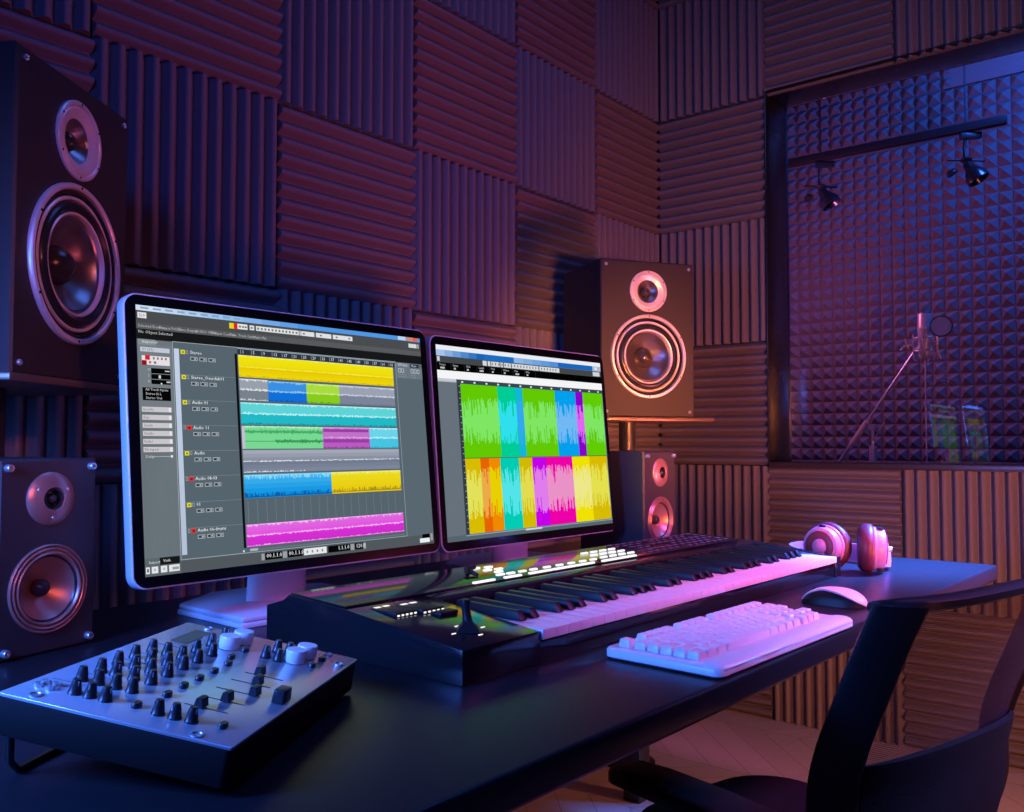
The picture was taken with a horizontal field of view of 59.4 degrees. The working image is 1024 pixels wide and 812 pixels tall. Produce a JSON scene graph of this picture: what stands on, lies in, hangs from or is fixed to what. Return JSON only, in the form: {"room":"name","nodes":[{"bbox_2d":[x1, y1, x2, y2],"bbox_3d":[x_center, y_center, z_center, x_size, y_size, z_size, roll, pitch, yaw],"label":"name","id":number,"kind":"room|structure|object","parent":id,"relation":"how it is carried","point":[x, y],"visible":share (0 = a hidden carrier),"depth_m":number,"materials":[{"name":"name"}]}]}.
{"room":"studio","nodes":[
{"label":"studio","id":0,"kind":"room"},
{"bbox_2d":[95,265,511,483],"bbox_3d":[-1.209,-0.584,1.670,0.120,3.400,5.618,-2,-3,39],"label":"wall","id":1,"kind":"structure","parent":0,"point":[125,265],"depth_m":2.05,"materials":[{"name":"grey paint"}]},
{"bbox_2d":[5,396,82,457],"bbox_3d":[-1.055,-0.082,1.716,0.035,0.477,0.477,-2,-3,39],"label":"panel","id":2,"kind":"object","parent":1,"relation":"attached to","point":[35,426],"visible":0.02,"depth_m":1.83,"materials":[{"name":"grey"}]},
{"bbox_2d":[0,0,90,36],"bbox_3d":[-1.055,-1.041,1.755,0.035,0.477,0.477,-2,-3,39],"label":"panel","id":3,"kind":"object","parent":1,"relation":"attached to","point":[74,16],"visible":0.98,"depth_m":1.87,"materials":[{"name":"grey"}]},
{"bbox_2d":[0,7,94,95],"bbox_3d":[-1.055,-0.561,1.736,0.035,0.477,0.477,-2,-3,39],"label":"panel","id":4,"kind":"object","parent":1,"relation":"attached to","point":[68,52],"visible":0.27,"depth_m":1.86,"materials":[{"name":"grey"}]},
{"bbox_2d":[93,483,247,609],"bbox_3d":[-0.751,0.413,2.068,0.035,0.477,0.477,-2,-3,39],"label":"panel","id":5,"kind":"object","parent":1,"relation":"attached to","point":[111,588],"visible":0.24,"depth_m":1.93,"materials":[{"name":"grey"}]},
{"bbox_2d":[82,266,279,482],"bbox_3d":[-0.751,-0.067,2.087,0.035,0.477,0.477,-2,-3,39],"label":"panel","id":6,"kind":"object","parent":1,"relation":"attached to","point":[101,437],"visible":0.15,"depth_m":1.99,"materials":[{"name":"grey"}]},
{"bbox_2d":[89,38,276,288],"bbox_3d":[-0.751,-0.546,2.107,0.035,0.477,0.477,-2,-3,39],"label":"panel","id":7,"kind":"object","parent":1,"relation":"attached to","point":[201,170],"visible":0.89,"depth_m":2.11,"materials":[{"name":"grey"}]},
{"bbox_2d":[89,0,282,100],"bbox_3d":[-0.751,-1.026,2.127,0.035,0.477,0.477,-2,-3,39],"label":"panel","id":8,"kind":"object","parent":1,"relation":"attached to","point":[235,42],"visible":0.97,"depth_m":2.14,"materials":[{"name":"grey"}]},
{"bbox_2d":[274,289,411,328],"bbox_3d":[-0.448,-0.051,2.459,0.035,0.477,0.477,-2,-3,39],"label":"panel","id":9,"kind":"object","parent":1,"relation":"attached to","point":[294,302],"visible":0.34,"depth_m":2.44,"materials":[{"name":"grey"}]},
{"bbox_2d":[273,104,415,308],"bbox_3d":[-0.448,-0.531,2.479,0.035,0.477,0.477,-2,-3,39],"label":"panel","id":10,"kind":"object","parent":1,"relation":"attached to","point":[344,196],"visible":0.97,"depth_m":2.45,"materials":[{"name":"grey"}]},
{"bbox_2d":[277,0,413,149],"bbox_3d":[-0.448,-1.011,2.498,0.035,0.477,0.477,-2,-3,39],"label":"panel","id":11,"kind":"object","parent":1,"relation":"attached to","point":[346,63],"visible":0.98,"depth_m":2.49,"materials":[{"name":"grey"}]},
{"bbox_2d":[306,556,414,579],"bbox_3d":[-0.448,0.428,2.439,0.035,0.477,0.477,-2,-3,39],"label":"panel","id":12,"kind":"object","parent":1,"relation":"attached to","point":[336,570],"visible":0.03,"depth_m":2.46,"materials":[{"name":"grey"}]},
{"bbox_2d":[410,547,491,564],"bbox_3d":[-0.144,0.443,2.811,0.035,0.477,0.477,-2,-3,39],"label":"panel","id":13,"kind":"object","parent":1,"relation":"attached to","point":[436,556],"visible":0.04,"depth_m":2.72,"materials":[{"name":"grey"}]},
{"bbox_2d":[410,150,514,325],"bbox_3d":[-0.144,-0.516,2.850,0.035,0.477,0.477,-2,-3,39],"label":"panel","id":14,"kind":"object","parent":1,"relation":"attached to","point":[464,228],"visible":0.99,"depth_m":2.82,"materials":[{"name":"grey"}]},
{"bbox_2d":[411,0,517,183],"bbox_3d":[-0.144,-0.996,2.870,0.035,0.477,0.477,-2,-3,39],"label":"panel","id":15,"kind":"object","parent":1,"relation":"attached to","point":[464,86],"visible":0.84,"depth_m":2.84,"materials":[{"name":"grey"}]},
{"bbox_2d":[412,311,517,344],"bbox_3d":[-0.144,-0.036,2.830,0.035,0.477,0.477,-2,-3,39],"label":"panel","id":16,"kind":"object","parent":1,"relation":"attached to","point":[428,324],"visible":0.1,"depth_m":2.81,"materials":[{"name":"grey"}]},
{"bbox_2d":[428,0,514,45],"bbox_3d":[-0.144,-1.475,2.889,0.035,0.477,0.477,-2,-3,39],"label":"panel","id":17,"kind":"object","parent":1,"relation":"attached to","point":[496,18],"visible":0.94,"depth_m":2.95,"materials":[{"name":"grey"}]},
{"bbox_2d":[513,327,563,350],"bbox_3d":[0.160,-0.021,3.202,0.035,0.477,0.477,-2,-3,39],"label":"panel","id":18,"kind":"object","parent":1,"relation":"attached to","point":[527,337],"visible":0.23,"depth_m":3.12,"materials":[{"name":"grey"}]},
{"bbox_2d":[513,47,594,212],"bbox_3d":[0.160,-0.980,3.241,0.035,0.477,0.477,-2,-3,39],"label":"panel","id":19,"kind":"object","parent":1,"relation":"attached to","point":[555,114],"visible":0.98,"depth_m":3.21,"materials":[{"name":"grey"}]},
{"bbox_2d":[528,535,580,548],"bbox_3d":[0.160,0.459,3.182,0.035,0.477,0.477,-2,-3,39],"label":"panel","id":20,"kind":"object","parent":1,"relation":"attached to","point":[542,543],"visible":0.04,"depth_m":3.14,"materials":[{"name":"grey"}]},
{"bbox_2d":[512,187,597,333],"bbox_3d":[0.160,-0.501,3.221,0.035,0.477,0.477,-2,-3,39],"label":"panel","id":21,"kind":"object","parent":1,"relation":"attached to","point":[553,239],"visible":0.66,"depth_m":3.16,"materials":[{"name":"grey"}]},
{"bbox_2d":[513,0,596,86],"bbox_3d":[0.160,-1.460,3.261,0.035,0.477,0.477,-2,-3,39],"label":"panel","id":22,"kind":"object","parent":1,"relation":"attached to","point":[560,33],"visible":0.92,"depth_m":3.27,"materials":[{"name":"grey"}]},
{"bbox_2d":[591,91,659,234],"bbox_3d":[0.463,-0.965,3.612,0.035,0.477,0.477,-2,-3,39],"label":"panel","id":23,"kind":"object","parent":1,"relation":"attached to","point":[626,146],"visible":0.97,"depth_m":3.59,"materials":[{"name":"grey"}]},
{"bbox_2d":[592,0,658,123],"bbox_3d":[0.463,-1.445,3.632,0.035,0.477,0.477,-2,-3,39],"label":"panel","id":24,"kind":"object","parent":1,"relation":"attached to","point":[626,47],"visible":0.94,"depth_m":3.63,"materials":[{"name":"grey"}]},
{"bbox_2d":[593,214,659,261],"bbox_3d":[0.463,-0.485,3.593,0.035,0.477,0.477,-2,-3,39],"label":"panel","id":25,"kind":"object","parent":1,"relation":"attached to","point":[616,240],"visible":0.34,"depth_m":3.54,"materials":[{"name":"grey"}]},
{"bbox_2d":[608,423,660,450],"bbox_3d":[0.463,-0.006,3.573,0.035,0.477,0.477,-2,-3,39],"label":"panel","id":26,"kind":"object","parent":1,"relation":"attached to","point":[647,438],"visible":0.09,"depth_m":3.64,"materials":[{"name":"grey"}]},
{"bbox_2d":[643,0,657,9],"bbox_3d":[0.463,-1.924,3.652,0.035,0.477,0.477,-2,-3,39],"label":"panel","id":27,"kind":"object","parent":1,"relation":"attached to","point":[653,3],"visible":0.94,"depth_m":3.78,"materials":[{"name":"grey"}]},
{"bbox_2d":[511,709,1023,811],"bbox_3d":[0.587,1.104,0.133,4.817,0.100,5.918,-2,-3,39],"label":"floor","id":28,"kind":"structure","parent":0,"point":[726,744],"depth_m":2.97,"materials":[{"name":"brown wood"}]},
{"bbox_2d":[0,372,119,456],"bbox_3d":[-0.872,0.534,1.496,0.325,1.150,0.425,0,-2,4],"label":"speaker stand","id":29,"kind":"object","parent":28,"relation":"on","point":[11,383],"visible":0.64,"depth_m":1.50,"materials":[{"name":"brown wood"}]},
{"bbox_2d":[0,41,126,384],"bbox_3d":[-0.873,-0.291,1.512,0.310,0.500,0.332,0,-2,4],"label":"speaker","id":30,"kind":"object","parent":29,"relation":"on","point":[63,151],"visible":0.99,"depth_m":1.45},
{"bbox_2d":[35,189,114,338],"bbox_3d":[-0.730,-0.235,1.499,0.011,0.247,0.247,0,-2,4],"label":"woofer","id":31,"kind":"object","parent":30,"relation":"on","point":[86,216],"depth_m":1.51,"materials":[{"name":"black plastic"}]},
{"bbox_2d":[0,541,996,811],"bbox_3d":[-0.210,0.725,1.344,1.060,0.758,2.950,-2,-3,41],"label":"desk","id":32,"kind":"object","parent":28,"relation":"on","point":[396,741],"visible":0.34,"depth_m":0.92,"materials":[{"name":"black laminate"}]},
{"bbox_2d":[0,457,96,662],"bbox_3d":[-0.728,0.209,1.286,0.210,0.268,0.153,-1,-3,25],"label":"speaker","id":33,"kind":"object","parent":32,"relation":"on","point":[47,504],"visible":1,"depth_m":1.24},
{"bbox_2d":[0,622,356,788],"bbox_3d":[-0.311,0.284,0.902,0.218,0.086,0.320,0,-2,9],"label":"mixer","id":34,"kind":"object","parent":32,"relation":"on","point":[190,702],"visible":1,"depth_m":0.81,"materials":[{"name":"silver metal"}]},
{"bbox_2d":[33,681,43,687],"bbox_3d":[-0.416,0.245,0.790,0.008,0.004,0.008,9,-2,9],"label":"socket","id":35,"kind":"object","parent":34,"relation":"attached to","point":[38,684],"depth_m":0.79,"materials":[{"name":"silver metal"}]},
{"bbox_2d":[42,678,51,684],"bbox_3d":[-0.414,0.245,0.799,0.008,0.004,0.008,9,-2,9],"label":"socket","id":36,"kind":"object","parent":34,"relation":"attached to","point":[46,681],"depth_m":0.80,"materials":[{"name":"silver metal"}]},
{"bbox_2d":[45,684,55,690],"bbox_3d":[-0.405,0.247,0.787,0.008,0.004,0.008,9,-2,9],"label":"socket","id":37,"kind":"object","parent":34,"relation":"attached to","point":[49,687],"depth_m":0.78,"materials":[{"name":"silver metal"}]},
{"bbox_2d":[52,681,62,686],"bbox_3d":[-0.404,0.247,0.798,0.008,0.004,0.008,9,-2,9],"label":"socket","id":38,"kind":"object","parent":34,"relation":"attached to","point":[58,683],"depth_m":0.80,"materials":[{"name":"silver metal"}]},
{"bbox_2d":[117,293,439,628],"bbox_3d":[-0.424,0.098,1.597,0.260,0.515,0.620,-2,-3,41],"label":"monitor","id":39,"kind":"object","parent":32,"relation":"on","point":[266,447],"visible":1,"depth_m":1.49,"materials":[{"name":"silver metal"}]},
{"bbox_2d":[425,335,615,569],"bbox_3d":[-0.011,0.120,2.109,0.260,0.514,0.620,-2,-3,41],"label":"monitor","id":40,"kind":"object","parent":32,"relation":"on","point":[521,450],"visible":0.97,"depth_m":2.02,"materials":[{"name":"silver metal"}]},
{"bbox_2d":[267,533,840,686],"bbox_3d":[0.178,0.313,1.644,0.407,0.089,1.183,-2,-3,41],"label":"synthesizer","id":41,"kind":"object","parent":32,"relation":"on","point":[472,624],"visible":1,"depth_m":1.33,"materials":[{"name":"black plastic"}]},
{"bbox_2d":[581,451,675,548],"bbox_3d":[0.314,0.255,2.405,0.210,0.268,0.153,-2,-3,41],"label":"speaker","id":42,"kind":"object","parent":32,"relation":"on","point":[642,481],"visible":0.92,"depth_m":2.33},
{"bbox_2d":[607,601,852,678],"bbox_3d":[0.331,0.330,1.309,0.178,0.025,0.426,-2,-3,42],"label":"keyboard","id":43,"kind":"object","parent":32,"relation":"on","point":[720,644],"visible":1,"depth_m":1.23,"materials":[{"name":"white plastic"}]},
{"bbox_2d":[802,586,867,608],"bbox_3d":[0.576,0.339,1.606,0.115,0.032,0.052,-2,-3,36],"label":"computer mouse","id":44,"kind":"object","parent":32,"relation":"on","point":[830,596],"visible":1,"depth_m":1.58,"materials":[{"name":"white plastic"}]},
{"bbox_2d":[789,522,891,572],"bbox_3d":[0.767,0.321,2.103,0.262,0.109,0.239,-2,-3,39],"label":"headphones","id":45,"kind":"object","parent":32,"relation":"on","point":[872,551],"visible":0.84,"depth_m":2.00,"materials":[{"name":"white plastic"},{"name":"burgundy leather"}]},
{"bbox_2d":[803,525,844,559],"bbox_3d":[0.702,0.318,2.030,0.031,0.097,0.097,2,-3,-41],"label":"ear cup","id":46,"kind":"object","parent":45,"relation":"on","point":[828,539],"depth_m":2.01,"materials":[{"name":"white"}]},
{"bbox_2d":[809,522,851,566],"bbox_3d":[0.722,0.319,2.047,0.038,0.109,0.109,2,-3,-41],"label":"cushion","id":47,"kind":"object","parent":45,"relation":"on","point":[844,541],"depth_m":2.01,"materials":[{"name":"plastic"}]},
{"bbox_2d":[857,523,874,572],"bbox_3d":[0.791,0.317,2.008,0.035,0.109,0.109,-1,-2,18],"label":"cushion","id":48,"kind":"object","parent":45,"relation":"on","point":[865,532],"depth_m":1.97,"materials":[{"name":"red leather"}]},
{"bbox_2d":[874,527,886,569],"bbox_3d":[0.817,0.317,1.999,0.028,0.097,0.097,-1,-2,18],"label":"ear cup","id":49,"kind":"object","parent":45,"relation":"on","point":[880,537],"depth_m":1.96,"materials":[{"name":"white"}]},
{"bbox_2d":[607,417,713,766],"bbox_3d":[0.403,0.606,2.976,0.425,1.129,0.325,1,-2,-20],"label":"speaker stand","id":50,"kind":"object","parent":28,"relation":"on","point":[627,425],"visible":0.22,"depth_m":2.94,"materials":[{"name":"brown metal"}]},
{"bbox_2d":[563,258,693,417],"bbox_3d":[0.386,-0.208,3.003,0.332,0.500,0.310,1,-2,-20],"label":"speaker","id":51,"kind":"object","parent":50,"relation":"on","point":[635,316],"visible":0.99,"depth_m":2.88},
{"bbox_2d":[614,318,681,394],"bbox_3d":[0.435,-0.158,2.866,0.247,0.247,0.011,1,-2,-20],"label":"woofer","id":52,"kind":"object","parent":51,"relation":"on","point":[664,334],"depth_m":2.87,"materials":[{"name":"black plastic"}]},
{"bbox_2d":[608,578,1023,811],"bbox_3d":[0.497,0.680,1.487,0.575,0.860,0.713,2,-3,-37],"label":"office chair","id":53,"kind":"object","parent":28,"relation":"on","point":[969,772],"visible":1,"depth_m":1.22,"materials":[{"name":"black plastic"}]},
{"bbox_2d":[656,1,1023,465],"bbox_3d":[2.380,-0.550,2.494,4.637,3.400,0.200,-2,-3,39],"label":"wall","id":54,"kind":"structure","parent":0,"point":[657,2],"depth_m":3.64,"materials":[{"name":"grey paint"}]},
{"bbox_2d":[658,0,692,10],"bbox_3d":[0.807,-1.923,3.684,0.471,0.477,0.035,-2,-3,39],"label":"panel","id":55,"kind":"object","parent":54,"relation":"attached to","point":[663,4],"visible":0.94,"depth_m":3.78,"materials":[{"name":"grey"}]},
{"bbox_2d":[658,98,764,234],"bbox_3d":[0.807,-0.964,3.645,0.471,0.477,0.035,-2,-3,39],"label":"panel","id":56,"kind":"object","parent":54,"relation":"attached to","point":[712,165],"visible":0.99,"depth_m":3.63,"materials":[{"name":"grey"}]},
{"bbox_2d":[659,0,766,123],"bbox_3d":[0.807,-1.443,3.665,0.471,0.477,0.035,-2,-3,39],"label":"panel","id":57,"kind":"object","parent":54,"relation":"attached to","point":[712,54],"visible":1,"depth_m":3.65,"materials":[{"name":"grey"}]},
{"bbox_2d":[660,342,767,464],"bbox_3d":[0.807,-0.005,3.606,0.471,0.477,0.035,-2,-3,39],"label":"panel","id":58,"kind":"object","parent":54,"relation":"attached to","point":[730,381],"visible":0.79,"depth_m":3.56,"materials":[{"name":"grey"}]},
{"bbox_2d":[661,218,766,346],"bbox_3d":[0.807,-0.484,3.625,0.471,0.477,0.035,-2,-3,39],"label":"panel","id":59,"kind":"object","parent":54,"relation":"attached to","point":[728,262],"visible":0.83,"depth_m":3.58,"materials":[{"name":"grey"}]},
{"bbox_2d":[674,464,771,542],"bbox_3d":[0.807,0.475,3.586,0.471,0.477,0.035,-2,-3,39],"label":"panel","id":60,"kind":"object","parent":54,"relation":"attached to","point":[731,501],"visible":0.52,"depth_m":3.55,"materials":[{"name":"grey"}]},
{"bbox_2d":[727,686,773,717],"bbox_3d":[0.807,0.955,3.567,0.471,0.477,0.035,-2,-3,39],"label":"panel","id":61,"kind":"object","parent":54,"relation":"attached to","point":[762,703],"visible":0.06,"depth_m":3.43,"materials":[{"name":"grey"}]},
{"bbox_2d":[763,0,894,96],"bbox_3d":[1.176,-1.456,3.363,0.477,0.477,0.035,-2,-3,39],"label":"panel","id":62,"kind":"object","parent":54,"relation":"attached to","point":[804,40],"visible":1,"depth_m":3.36,"materials":[{"name":"grey"}]},
{"bbox_2d":[769,468,903,557],"bbox_3d":[1.176,0.463,3.285,0.477,0.477,0.035,-2,-3,39],"label":"panel","id":63,"kind":"object","parent":54,"relation":"attached to","point":[801,499],"visible":0.57,"depth_m":3.28,"materials":[{"name":"grey"}]},
{"bbox_2d":[774,648,906,745],"bbox_3d":[1.176,0.942,3.265,0.477,0.477,0.035,-2,-3,39],"label":"panel","id":64,"kind":"object","parent":54,"relation":"attached to","point":[806,698],"visible":0.23,"depth_m":3.29,"materials":[{"name":"grey"}]},
{"bbox_2d":[764,24,1023,471],"bbox_3d":[1.801,-0.517,2.915,1.969,1.462,0.209,-2,-3,39],"label":"window","id":65,"kind":"structure","parent":54,"relation":"in","point":[774,106],"depth_m":3.47,"materials":[{"name":"black paint"}]},
{"bbox_2d":[894,0,1023,63],"bbox_3d":[1.548,-1.468,3.060,0.477,0.477,0.035,-2,-3,39],"label":"panel","id":66,"kind":"object","parent":54,"relation":"attached to","point":[919,25],"visible":1,"depth_m":3.08,"materials":[{"name":"grey"}]},
{"bbox_2d":[902,470,1023,618],"bbox_3d":[1.548,0.450,2.981,0.477,0.477,0.035,-2,-3,39],"label":"panel","id":67,"kind":"object","parent":54,"relation":"attached to","point":[976,517],"visible":0.71,"depth_m":2.99,"materials":[{"name":"grey"}]},
{"bbox_2d":[904,610,1023,768],"bbox_3d":[1.548,0.930,2.962,0.477,0.477,0.035,-2,-3,39],"label":"panel","id":68,"kind":"object","parent":54,"relation":"attached to","point":[1016,737],"visible":0.31,"depth_m":3.00,"materials":[{"name":"grey"}]},
{"bbox_2d":[787,51,1023,463],"bbox_3d":[2.522,-0.288,4.023,2.670,3.000,0.162,-2,-3,39],"label":"wall","id":69,"kind":"structure","parent":0,"point":[903,238],"depth_m":4.42,"materials":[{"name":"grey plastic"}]},
{"bbox_3d":[2.174,-1.854,3.660,2.670,0.100,1.142,-2,-3,39],"label":"ceiling","id":70,"kind":"structure","parent":0,"visible":0},
{"bbox_2d":[788,65,1007,168],"bbox_3d":[1.618,-1.470,4.100,1.130,0.632,0.035,-2,-3,39],"label":"rail","id":71,"kind":"object","parent":70,"relation":"hanging from","point":[1002,120],"visible":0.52,"depth_m":3.98,"materials":[{"name":"black metal"}]},
{"bbox_2d":[804,161,840,210],"bbox_3d":[1.452,-1.031,4.202,0.161,0.234,0.098,0,-2,11],"label":"spotlight","id":72,"kind":"object","parent":71,"relation":"hanging from","point":[828,200],"visible":1,"depth_m":4.21,"materials":[{"name":"grey paint"}]},
{"bbox_2d":[947,131,989,187],"bbox_3d":[1.935,-1.047,3.808,0.161,0.234,0.098,0,-2,11],"label":"spotlight","id":73,"kind":"object","parent":71,"relation":"hanging from","point":[974,174],"visible":1,"depth_m":3.81,"materials":[{"name":"grey paint"}]},
{"bbox_3d":[2.174,1.244,3.534,2.670,0.100,1.142,-2,-3,39],"label":"floor","id":74,"kind":"structure","parent":0,"visible":0},
{"bbox_2d":[837,346,917,461],"bbox_3d":[1.583,0.470,3.943,0.530,1.477,0.461,-1,-2,16],"label":"microphone stand","id":75,"kind":"object","parent":74,"relation":"on","point":[872,449],"visible":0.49,"depth_m":3.88,"materials":[{"name":"silver metal"}]},
{"bbox_2d":[900,309,952,462],"bbox_3d":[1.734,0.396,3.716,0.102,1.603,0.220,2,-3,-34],"label":"microphone","id":76,"kind":"object","parent":75,"relation":"attached to","point":[941,325],"visible":0.91,"depth_m":3.73,"materials":[{"name":"silver metal"}]},
{"bbox_2d":[917,309,931,327],"bbox_3d":[1.728,-0.364,3.759,0.057,0.081,0.057,-2,-3,39],"label":"grille","id":77,"kind":"object","parent":76,"relation":"attached to","point":[924,317],"depth_m":3.74,"materials":[{"name":"silver metal"}]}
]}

